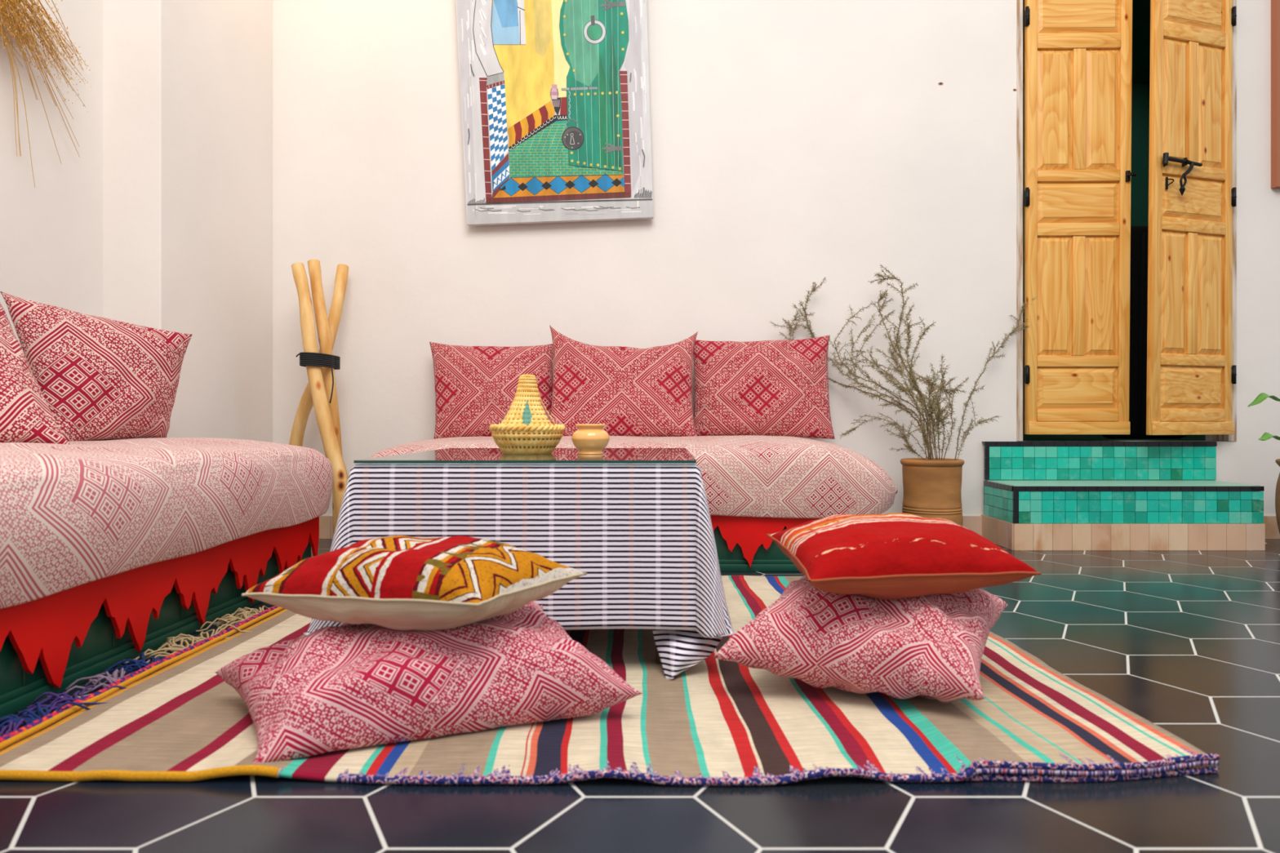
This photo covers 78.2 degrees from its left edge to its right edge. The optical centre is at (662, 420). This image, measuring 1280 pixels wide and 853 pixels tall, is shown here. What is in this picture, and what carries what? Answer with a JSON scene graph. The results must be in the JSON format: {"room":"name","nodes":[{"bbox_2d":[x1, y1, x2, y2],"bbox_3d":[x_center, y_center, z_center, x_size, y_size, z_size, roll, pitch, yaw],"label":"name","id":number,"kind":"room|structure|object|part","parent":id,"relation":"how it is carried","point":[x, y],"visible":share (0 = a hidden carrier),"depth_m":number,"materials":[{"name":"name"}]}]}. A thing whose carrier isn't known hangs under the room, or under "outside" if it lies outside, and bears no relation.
{"room":"traditional dwelling","nodes":[
{"label":"traditional dwelling","id":0,"kind":"room"},
{"bbox_2d":[0,0,271,442],"bbox_3d":[-1.653,-1.055,1.333,0.368,3.000,3.267,0,0,0],"label":"wall","id":1,"kind":"structure","parent":0,"point":[162,220],"depth_m":2.31,"materials":[{"name":"beige paint"}]},
{"bbox_2d":[0,0,91,187],"bbox_3d":[-1.578,-0.901,1.942,0.119,0.598,0.583,0,0,0],"label":"bundle","id":2,"kind":"object","parent":1,"relation":"attached to","point":[13,4],"visible":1,"depth_m":1.98,"materials":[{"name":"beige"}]},
{"bbox_2d":[0,538,1279,852],"bbox_3d":[0.500,0.445,1.400,5.400,0.001,3.400,0,0,0],"label":"floor","id":3,"kind":"structure","parent":0,"point":[1186,642],"depth_m":0.92,"materials":[{"name":"grey tile"}]},
{"bbox_2d":[0,516,319,717],"bbox_3d":[-1.291,0.354,1.062,0.642,0.182,2.325,0,0,0],"label":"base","id":4,"kind":"object","parent":3,"relation":"on","point":[49,643],"visible":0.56,"depth_m":1.44,"materials":[{"name":"red fabric"}]},
{"bbox_3d":[-0.986,0.415,1.062,0.012,0.060,2.325,0,0,0],"label":"moulding","id":5,"kind":"part","parent":4,"relation":"part of","materials":[{"name":"green paint"}]},
{"bbox_2d":[0,437,333,608],"bbox_3d":[-1.268,0.158,1.100,0.706,0.232,2.400,0,0,0],"label":"mattress","id":6,"kind":"object","parent":4,"relation":"on","point":[75,513],"visible":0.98,"depth_m":1.42,"materials":[{"name":"pink fabric"}]},
{"bbox_2d":[0,302,69,444],"bbox_3d":[-1.454,-0.117,1.562,0.355,0.345,0.342,0,0,30],"label":"cushion","id":7,"kind":"object","parent":6,"relation":"on","point":[25,415],"visible":0.95,"depth_m":1.60,"materials":[{"name":"red fabric"}]},
{"bbox_2d":[0,291,191,441],"bbox_3d":[-1.406,-0.122,1.986,0.177,0.367,0.364,0,0,26],"label":"cushion","id":8,"kind":"object","parent":6,"relation":"on","point":[100,378],"visible":0.96,"depth_m":1.92,"materials":[{"name":"red fabric"}]},
{"bbox_2d":[288,259,348,536],"bbox_3d":[-1.213,-0.069,2.769,0.224,1.020,0.360,0,0,-26],"label":"tripod","id":9,"kind":"object","parent":3,"relation":"on","point":[320,392],"visible":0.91,"depth_m":2.75,"materials":[{"name":"brown wood"}]},
{"bbox_3d":[-1.185,-0.146,2.763,0.140,0.176,0.221,0,0,0],"label":"cord","id":10,"kind":"part","parent":9,"relation":"part of","materials":[{"name":"black plastic"}]},
{"bbox_2d":[0,575,1220,786],"bbox_3d":[-0.139,0.430,1.579,1.680,0.030,1.305,0,0,0],"label":"striped rug","id":11,"kind":"object","parent":3,"relation":"on","point":[717,722],"visible":0.63,"depth_m":1.10,"materials":[{"name":"beige fabric"}]},
{"bbox_2d":[215,600,642,763],"bbox_3d":[-0.362,0.359,1.185,0.612,0.152,0.284,0,0,-18],"label":"floor cushion","id":12,"kind":"object","parent":11,"relation":"on","point":[345,686],"visible":0.82,"depth_m":1.10,"materials":[{"name":"fabric"}]},
{"bbox_2d":[241,535,586,631],"bbox_3d":[-0.363,0.241,1.183,0.452,0.133,0.212,0,0,14],"label":"cushion","id":13,"kind":"object","parent":12,"relation":"on","point":[393,582],"visible":1,"depth_m":1.12,"materials":[{"name":"fabric"}]},
{"bbox_2d":[655,644,661,663],"bbox_3d":[-0.240,0.260,1.688,0.584,0.355,0.593,0,0,0],"label":"table","id":14,"kind":"object","parent":11,"relation":"on","point":[657,656],"visible":0.16,"depth_m":1.42,"materials":[{"name":"brown wood"}]},
{"bbox_2d":[303,462,735,679],"bbox_3d":[-0.242,0.259,1.696,0.770,0.365,0.761,0,0,0],"label":"tablecloth","id":15,"kind":"object","parent":14,"relation":"on","point":[642,534],"visible":0.52,"depth_m":1.37,"materials":[{"name":"fabric"}]},
{"bbox_2d":[353,448,696,462],"bbox_3d":[-0.240,0.072,1.683,0.598,0.005,0.615,0,0,0],"label":"table top","id":16,"kind":"object","parent":15,"relation":"on","point":[447,455],"visible":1,"depth_m":1.51,"materials":[{"name":"clear glass"}]},
{"bbox_2d":[488,373,564,453],"bbox_3d":[-0.286,-0.014,1.670,0.159,0.168,0.158,0,0,0],"label":"straw basket","id":17,"kind":"object","parent":16,"relation":"on","point":[526,427],"visible":1,"depth_m":1.63,"materials":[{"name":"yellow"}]},
{"bbox_3d":[-0.286,-0.043,1.670,0.128,0.110,0.128,0,0,0],"label":"conical lid","id":18,"kind":"part","parent":17,"relation":"part of","materials":[{"name":"wicker"}]},
{"bbox_2d":[491,430,563,453],"bbox_3d":[-0.286,0.042,1.670,0.151,0.055,0.151,0,0,0],"label":"bowl","id":19,"kind":"object","parent":17,"relation":"attached to","point":[508,442],"depth_m":1.61,"materials":[{"name":"wicker"}]},
{"bbox_2d":[571,423,609,454],"bbox_3d":[-0.150,0.038,1.640,0.079,0.062,0.079,0,0,0],"label":"ceramic jar","id":20,"kind":"object","parent":16,"relation":"on","point":[588,438],"visible":1,"depth_m":1.61,"materials":[{"name":"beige ceramic"}]},
{"bbox_2d":[712,575,1008,702],"bbox_3d":[0.351,0.338,1.327,0.464,0.190,0.341,0,0,18],"label":"floor cushion","id":21,"kind":"object","parent":11,"relation":"on","point":[931,646],"visible":0.83,"depth_m":1.21,"materials":[{"name":"fabric"}]},
{"bbox_2d":[766,512,1041,599],"bbox_3d":[0.387,0.227,1.325,0.399,0.129,0.294,0,0,-9],"label":"cushion","id":22,"kind":"object","parent":21,"relation":"on","point":[895,556],"visible":1,"depth_m":1.23,"materials":[{"name":"red fabric"}]},
{"bbox_2d":[710,515,820,571],"bbox_3d":[-0.124,0.361,2.619,1.472,0.168,0.622,0,0,0],"label":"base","id":23,"kind":"object","parent":3,"relation":"on","point":[743,544],"visible":0.09,"depth_m":2.31,"materials":[{"name":"red fabric"}]},
{"bbox_2d":[368,435,897,518],"bbox_3d":[-0.102,0.167,2.601,1.615,0.236,0.681,0,0,0],"label":"mattress","id":24,"kind":"object","parent":23,"relation":"on","point":[756,476],"visible":0.47,"depth_m":2.28,"materials":[{"name":"pink fabric"}]},
{"bbox_2d":[429,342,553,439],"bbox_3d":[-0.616,-0.112,2.853,0.488,0.357,0.146,0,0,0],"label":"cushion","id":25,"kind":"object","parent":24,"relation":"on","point":[476,386],"visible":0.75,"depth_m":2.82,"materials":[{"name":"red fabric"}]},
{"bbox_2d":[549,325,697,436],"bbox_3d":[-0.141,-0.141,2.770,0.540,0.412,0.181,0,0,0],"label":"cushion","id":26,"kind":"object","parent":24,"relation":"on","point":[630,391],"visible":0.94,"depth_m":2.72,"materials":[{"name":"red fabric"}]},
{"bbox_2d":[693,334,835,439],"bbox_3d":[0.359,-0.125,2.850,0.517,0.382,0.145,0,0,0],"label":"cushion","id":27,"kind":"object","parent":24,"relation":"on","point":[763,388],"visible":0.98,"depth_m":2.81,"materials":[{"name":"red fabric"}]},
{"bbox_3d":[-0.124,0.415,2.324,1.472,0.060,0.012,0,0,0],"label":"moulding","id":28,"kind":"part","parent":23,"relation":"part of","materials":[{"name":"green paint"}]},
{"bbox_2d":[770,264,1036,526],"bbox_3d":[0.893,-0.066,2.806,1.004,1.023,0.316,0,0,0],"label":"potted plant","id":29,"kind":"object","parent":3,"relation":"on","point":[932,486],"visible":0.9,"depth_m":2.75,"materials":[{"name":"plant"}]},
{"bbox_2d":[980,441,1265,550],"bbox_3d":[1.635,0.262,2.830,0.873,0.366,0.272,0,0,0],"label":"tiled steps","id":30,"kind":"structure","parent":3,"relation":"on","point":[1038,495],"depth_m":2.70,"materials":[{"name":"teal tile"}]},
{"bbox_2d":[1248,392,1279,533],"bbox_3d":[2.196,0.103,2.660,0.263,0.686,0.264,0,0,-26],"label":"potted leafy plant","id":31,"kind":"object","parent":3,"relation":"on","point":[1260,397],"visible":1,"depth_m":2.70,"materials":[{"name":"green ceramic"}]},
{"bbox_3d":[2.215,0.289,2.660,0.230,0.312,0.230,0,0,0],"label":"clay pot","id":32,"kind":"part","parent":31,"relation":"part of","materials":[{"name":"ceramic"}]},
{"bbox_2d":[271,0,1279,515],"bbox_3d":[0.681,-1.055,3.036,5.037,3.000,0.142,0,0,0],"label":"wall","id":33,"kind":"structure","parent":0,"point":[796,144],"depth_m":2.97,"materials":[{"name":"beige paint"}]},
{"bbox_2d":[455,0,653,226],"bbox_3d":[-0.411,-1.346,2.935,0.754,1.235,0.028,0,0,0],"label":"painting","id":34,"kind":"object","parent":33,"relation":"attached to","point":[555,94],"visible":1,"depth_m":2.92,"materials":[{"name":"paint"}]},
{"bbox_2d":[319,515,982,538],"bbox_3d":[-0.135,0.402,2.962,2.669,0.086,0.011,0,0,0],"label":"baseboard","id":35,"kind":"structure","parent":33,"relation":"attached to","point":[974,523],"depth_m":2.96,"materials":[{"name":"grey tile"}]},
{"bbox_2d":[1024,0,1136,434],"bbox_3d":[1.552,-0.798,2.937,0.399,1.701,0.061,0,0,1],"label":"door","id":36,"kind":"structure","parent":33,"relation":"in","point":[1078,53],"depth_m":2.94,"materials":[{"name":"brown wood"}]},
{"bbox_3d":[1.465,-0.466,2.951,0.133,0.448,0.027,0,0,0],"label":"panel","id":37,"kind":"part","parent":36,"relation":"part of","materials":[{"name":"brown wood"}]},
{"bbox_3d":[1.467,-1.163,2.951,0.135,0.453,0.027,0,0,0],"label":"panel","id":38,"kind":"part","parent":36,"relation":"part of","materials":[{"name":"brown wood"}]},
{"bbox_3d":[1.549,-0.122,2.949,0.302,0.159,0.025,0,0,1],"label":"panel","id":39,"kind":"part","parent":36,"relation":"part of","materials":[{"name":"brown wood"}]},
{"bbox_3d":[1.552,-0.815,2.949,0.306,0.155,0.025,0,0,1],"label":"panel","id":40,"kind":"part","parent":36,"relation":"part of","materials":[{"name":"brown wood"}]},
{"bbox_3d":[1.554,-0.823,2.951,0.312,1.652,0.033,0,0,1],"label":"rail","id":41,"kind":"part","parent":36,"relation":"part of","materials":[{"name":"brown wood"}]},
{"bbox_3d":[1.555,-1.518,2.949,0.311,0.145,0.025,0,0,1],"label":"panel","id":42,"kind":"part","parent":36,"relation":"part of","materials":[{"name":"brown wood"}]},
{"bbox_3d":[1.639,-0.466,2.948,0.129,0.448,0.027,0,0,0],"label":"panel","id":43,"kind":"part","parent":36,"relation":"part of","materials":[{"name":"brown wood"}]},
{"bbox_3d":[1.643,-1.163,2.948,0.130,0.453,0.027,0,0,0],"label":"panel","id":44,"kind":"part","parent":36,"relation":"part of","materials":[{"name":"brown wood"}]},
{"bbox_2d":[1016,0,1236,440],"bbox_3d":[1.747,-0.844,3.010,0.826,1.842,0.094,0,0,0],"label":"trim","id":45,"kind":"structure","parent":33,"relation":"attached to","point":[1019,2],"depth_m":2.96,"materials":[{"name":"brown wood"}]},
{"bbox_2d":[1146,0,1236,435],"bbox_3d":[1.946,-0.798,2.880,0.404,1.701,0.067,0,0,-17],"label":"door","id":46,"kind":"structure","parent":33,"relation":"in","point":[1191,372],"depth_m":2.88,"materials":[{"name":"brown wood"}]},
{"bbox_3d":[1.861,-0.466,2.871,0.137,0.448,0.023,0,0,-17],"label":"panel","id":47,"kind":"part","parent":46,"relation":"part of","materials":[{"name":"brown wood"}]},
{"bbox_3d":[1.867,-1.163,2.873,0.134,0.453,0.023,0,0,-17],"label":"panel","id":48,"kind":"part","parent":46,"relation":"part of","materials":[{"name":"brown wood"}]},
{"bbox_3d":[1.945,-0.122,2.897,0.318,0.159,0.023,0,0,-17],"label":"panel","id":49,"kind":"part","parent":46,"relation":"part of","materials":[{"name":"brown wood"}]},
{"bbox_3d":[1.944,-0.823,2.898,0.323,1.652,0.030,0,0,-17],"label":"rail","id":50,"kind":"part","parent":46,"relation":"part of","materials":[{"name":"brown wood"}]},
{"bbox_3d":[1.950,-0.815,2.898,0.310,0.155,0.023,0,0,-17],"label":"panel","id":51,"kind":"part","parent":46,"relation":"part of","materials":[{"name":"brown wood"}]},
{"bbox_3d":[1.954,-1.518,2.899,0.303,0.145,0.023,0,0,-17],"label":"panel","id":52,"kind":"part","parent":46,"relation":"part of","materials":[{"name":"brown wood"}]},
{"bbox_3d":[2.030,-0.466,2.923,0.140,0.448,0.023,0,0,-17],"label":"panel","id":53,"kind":"part","parent":46,"relation":"part of","materials":[{"name":"brown wood"}]},
{"bbox_3d":[2.033,-1.163,2.924,0.137,0.453,0.023,0,0,-17],"label":"panel","id":54,"kind":"part","parent":46,"relation":"part of","materials":[{"name":"brown wood"}]},
{"bbox_2d":[1263,515,1279,538],"bbox_3d":[2.600,0.402,2.962,1.000,0.086,0.011,0,0,0],"label":"baseboard","id":55,"kind":"structure","parent":33,"relation":"attached to","point":[1272,531],"depth_m":2.96,"materials":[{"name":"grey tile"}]},
{"bbox_2d":[1271,0,1279,188],"bbox_3d":[2.542,-1.343,2.952,0.500,0.938,0.030,0,0,0],"label":"window","id":56,"kind":"structure","parent":33,"relation":"in","point":[1275,4],"depth_m":2.94,"materials":[{"name":"brown wood"}]},
{"bbox_2d":[900,457,964,526],"bbox_3d":[0.944,0.290,2.760,0.213,0.310,0.211,0,0,0],"label":"clay pot","id":57,"kind":"object","parent":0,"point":[932,486],"depth_m":2.68,"materials":[{"name":"brown ceramic"}]},
{"bbox_2d":[1022,83,1149,434],"bbox_3d":[2.047,-0.938,4.592,2.590,2.034,0.050,0,0,0],"label":"wall","id":58,"kind":"structure","parent":0,"point":[1140,91],"depth_m":4.57,"materials":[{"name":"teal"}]},
{"bbox_2d":[1022,0,1150,83],"bbox_3d":[2.047,-1.980,3.862,2.690,0.050,1.510,0,0,0],"label":"ceiling","id":59,"kind":"structure","parent":0,"point":[1140,8],"depth_m":4.07,"materials":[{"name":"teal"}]},
{"bbox_2d":[1022,434,1205,440],"bbox_3d":[2.047,0.112,3.862,2.690,0.066,1.510,0,0,0],"label":"floor","id":60,"kind":"structure","parent":0,"point":[1025,437],"depth_m":3.58,"materials":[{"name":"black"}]},
{"bbox_2d":[1102,225,1186,439],"bbox_3d":[2.080,-0.381,3.393,0.360,0.920,0.087,0,0,0],"label":"board","id":61,"kind":"object","parent":60,"relation":"on","point":[1139,233],"visible":0.35,"depth_m":3.37,"materials":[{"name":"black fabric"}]}
]}

